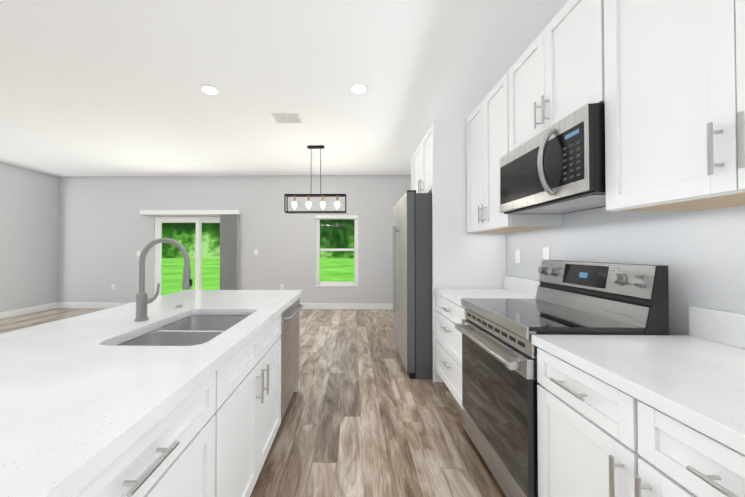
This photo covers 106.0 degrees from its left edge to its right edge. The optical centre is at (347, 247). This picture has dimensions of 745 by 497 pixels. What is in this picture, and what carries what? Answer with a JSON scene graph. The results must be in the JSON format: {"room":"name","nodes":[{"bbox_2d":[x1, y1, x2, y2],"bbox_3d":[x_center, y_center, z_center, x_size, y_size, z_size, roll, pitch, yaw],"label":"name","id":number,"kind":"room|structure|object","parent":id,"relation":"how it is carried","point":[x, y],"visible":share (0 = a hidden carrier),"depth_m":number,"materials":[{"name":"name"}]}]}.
{"room":"kitchen","nodes":[
{"label":"kitchen","id":0,"kind":"room"},
{"bbox_2d":[0,162,58,311],"bbox_3d":[-6.548,-0.161,1.598,0.150,2.900,9.150,0,-1,1],"label":"wall","id":1,"kind":"structure","parent":0,"point":[29,205],"depth_m":5.59,"materials":[{"name":"grey paint"}]},
{"bbox_2d":[0,302,57,318],"bbox_3d":[-6.465,1.224,1.582,0.014,0.130,9.148,0,-1,1],"label":"baseboard","id":2,"kind":"structure","parent":1,"relation":"attached to","point":[20,312],"depth_m":5.58,"materials":[{"name":"white wood"}]},
{"bbox_2d":[58,175,410,303],"bbox_3d":[-2.394,-0.112,6.169,8.280,2.900,0.150,0,-1,1],"label":"wall","id":3,"kind":"structure","parent":0,"point":[106,231],"depth_m":6.10,"materials":[{"name":"grey paint"}]},
{"bbox_2d":[140,210,240,289],"bbox_3d":[-3.394,0.254,6.044,2.135,2.105,0.129,0,-1,1],"label":"vertical blind","id":4,"kind":"object","parent":3,"relation":"attached to","point":[229,249],"visible":0.73,"depth_m":6.00,"materials":[{"name":"white plastic"}]},
{"bbox_2d":[154,217,239,296],"bbox_3d":[-3.297,0.339,6.171,1.901,1.998,0.130,0,-1,1],"label":"sliding glass door","id":5,"kind":"structure","parent":3,"relation":"in","point":[159,221],"depth_m":6.15,"materials":[{"name":"white plastic"}]},
{"bbox_2d":[58,302,392,309],"bbox_3d":[-2.388,1.272,6.071,7.963,0.130,0.014,0,-1,1],"label":"baseboard","id":6,"kind":"structure","parent":3,"relation":"attached to","point":[372,306],"depth_m":6.03,"materials":[{"name":"white wood"}]},
{"bbox_2d":[315,215,357,285],"bbox_3d":[-0.237,0.073,6.106,0.937,1.546,0.109,0,-1,1],"label":"window","id":7,"kind":"structure","parent":3,"relation":"in","point":[318,218],"depth_m":6.08,"materials":[{"name":"white plastic"}]},
{"bbox_2d":[0,308,505,496],"bbox_3d":[-2.484,1.318,1.504,8.280,0.060,9.450,0,-1,1],"label":"floor","id":8,"kind":"structure","parent":0,"point":[365,415],"depth_m":2.03,"materials":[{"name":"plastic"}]},
{"bbox_2d":[0,290,302,496],"bbox_3d":[-0.978,0.829,0.895,1.094,0.905,3.380,0,-1,1],"label":"base cabinet","id":9,"kind":"object","parent":8,"relation":"on","point":[167,398],"visible":1,"depth_m":0.90,"materials":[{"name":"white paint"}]},
{"bbox_2d":[134,238,191,320],"bbox_3d":[-0.967,0.166,1.489,0.294,0.432,0.094,0,-1,1],"label":"pull-down faucet","id":10,"kind":"object","parent":9,"relation":"on","point":[142,301],"visible":1,"depth_m":1.46,"materials":[{"name":"grey metal"}]},
{"bbox_2d":[281,298,303,420],"bbox_3d":[-0.717,0.866,2.211,0.666,0.858,0.610,0,-1,1],"label":"dishwasher","id":11,"kind":"object","parent":9,"relation":"in","point":[289,348],"visible":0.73,"depth_m":2.12,"materials":[{"name":"grey metal"}]},
{"bbox_2d":[393,190,432,378],"bbox_3d":[1.020,0.370,3.229,0.979,1.872,0.930,0,-1,1],"label":"refrigerator","id":12,"kind":"object","parent":8,"relation":"on","point":[412,276],"visible":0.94,"depth_m":2.77,"materials":[{"name":"grey metal"}]},
{"bbox_2d":[411,119,505,381],"bbox_3d":[1.180,0.031,3.230,0.716,2.550,1.042,0,-1,1],"label":"tall cabinet","id":13,"kind":"object","parent":8,"relation":"on","point":[462,257],"visible":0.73,"depth_m":2.71,"materials":[{"name":"white paint"}]},
{"bbox_2d":[434,275,539,408],"bbox_3d":[1.163,0.782,2.332,0.716,1.030,0.725,0,-1,1],"label":"base cabinet","id":14,"kind":"object","parent":8,"relation":"on","point":[450,312],"visible":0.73,"depth_m":2.35,"materials":[{"name":"white paint"}]},
{"bbox_2d":[454,260,668,496],"bbox_3d":[1.067,0.686,1.592,0.673,1.205,0.746,0,-1,1],"label":"range","id":15,"kind":"object","parent":8,"relation":"on","point":[500,383],"visible":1,"depth_m":1.42,"materials":[{"name":"silver metal"}]},
{"bbox_2d":[537,346,744,496],"bbox_3d":[1.151,0.847,0.733,0.678,0.864,0.950,0,-1,1],"label":"base cabinet","id":16,"kind":"object","parent":8,"relation":"on","point":[640,415],"depth_m":0.86,"materials":[{"name":"white paint"}]},
{"bbox_2d":[531,334,744,457],"bbox_3d":[1.130,0.389,0.241,0.700,0.040,1.944,0,-1,1],"label":"countertop","id":17,"kind":"structure","parent":16,"relation":"on","point":[699,383],"depth_m":0.85,"materials":[{"name":"white stone"}]},
{"bbox_2d":[0,0,567,176],"bbox_3d":[-2.484,-1.662,1.536,8.280,0.100,9.450,0,-1,1],"label":"ceiling","id":18,"kind":"structure","parent":0,"point":[99,87],"depth_m":2.65,"materials":[{"name":"white paint"}]},
{"bbox_2d":[200,85,219,94],"bbox_3d":[-1.399,-1.593,2.840,0.176,0.008,0.176,0,-1,1],"label":"recessed light","id":19,"kind":"object","parent":18,"relation":"in","point":[209,89],"visible":1,"depth_m":2.84,"materials":[{"name":"white plastic"}]},
{"bbox_2d":[271,113,302,123],"bbox_3d":[-0.742,-1.582,3.447,0.340,0.017,0.250,0,-1,1],"label":"ceiling vent","id":20,"kind":"object","parent":18,"relation":"in","point":[287,117],"visible":0.98,"depth_m":3.41,"materials":[{"name":"white metal"}]},
{"bbox_2d":[284,145,345,213],"bbox_3d":[-0.499,-1.059,4.372,0.950,1.042,0.156,0,-1,1],"label":"linear pendant light","id":21,"kind":"object","parent":18,"relation":"hanging from","point":[308,204],"visible":1,"depth_m":4.36,"materials":[{"name":"black metal"}]},
{"bbox_2d":[350,83,367,93],"bbox_3d":[0.111,-1.594,2.816,0.176,0.008,0.176,0,-1,1],"label":"recessed light","id":22,"kind":"object","parent":18,"relation":"in","point":[359,88],"visible":1,"depth_m":2.80,"materials":[{"name":"white plastic"}]},
{"bbox_2d":[506,206,744,334],"bbox_3d":[1.580,-0.163,1.442,0.150,2.900,9.150,0,-1,1],"label":"wall","id":23,"kind":"structure","parent":0,"point":[700,255],"depth_m":1.30,"materials":[{"name":"grey paint"}]},
{"bbox_2d":[466,72,562,232],"bbox_3d":[1.313,-0.697,2.345,0.416,1.112,0.725,0,-1,1],"label":"upper cabinet","id":24,"kind":"object","parent":23,"relation":"attached to","point":[487,120],"visible":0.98,"depth_m":2.26,"materials":[{"name":"white paint"}]},
{"bbox_2d":[515,250,520,262],"bbox_3d":[1.521,0.084,2.505,0.009,0.116,0.072,0,-1,1],"label":"electrical outlet","id":25,"kind":"object","parent":23,"relation":"attached to","point":[517,256],"visible":1,"depth_m":2.50,"materials":[{"name":"white plastic"}]},
{"bbox_2d":[543,247,549,259],"bbox_3d":[1.514,0.060,2.136,0.009,0.116,0.072,0,-1,1],"label":"electrical outlet","id":26,"kind":"object","parent":23,"relation":"attached to","point":[546,253],"visible":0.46,"depth_m":2.13,"materials":[{"name":"white plastic"}]},
{"bbox_2d":[508,0,604,151],"bbox_3d":[1.298,-0.949,1.605,0.416,0.624,0.746,0,-1,1],"label":"upper cabinet","id":27,"kind":"object","parent":23,"relation":"attached to","point":[556,72],"visible":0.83,"depth_m":1.51,"materials":[{"name":"white paint"}]},
{"bbox_2d":[500,103,605,213],"bbox_3d":[1.245,-0.433,1.601,0.522,0.398,0.742,0,-1,1],"label":"over-the-range microwave","id":28,"kind":"object","parent":27,"relation":"attached to","point":[558,167],"visible":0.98,"depth_m":1.43,"materials":[{"name":"silver metal"}]},
{"bbox_2d":[604,0,744,211],"bbox_3d":[1.301,-0.715,0.769,0.378,1.110,0.906,0,-1,1],"label":"upper cabinet","id":29,"kind":"object","parent":23,"relation":"attached to","point":[674,74],"visible":1,"depth_m":0.94,"materials":[{"name":"white paint"}]},
{"bbox_2d":[689,306,744,349],"bbox_3d":[1.466,0.307,0.236,0.028,0.125,1.944,0,-1,1],"label":"backsplash","id":30,"kind":"structure","parent":23,"relation":"attached to","point":[717,325],"depth_m":1.11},
{"label":"outside","id":31,"kind":"structure","parent":0,"visible":0},
{"bbox_2d":[161,258,354,295],"bbox_3d":[-4.415,1.668,27.374,130.000,0.040,42.190,0,-1,1],"label":"lawn","id":32,"kind":"structure","parent":31,"point":[210,281],"depth_m":17.07,"materials":[{"name":"green plant"}]},
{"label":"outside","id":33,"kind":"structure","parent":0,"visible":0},
{"bbox_2d":[162,219,354,257],"bbox_3d":[-4.013,-6.165,48.301,130.000,16.080,0.500,0,-1,1],"label":"trees","id":34,"kind":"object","parent":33,"point":[182,231],"depth_m":48.36,"materials":[{"name":"green plant"}]}
]}

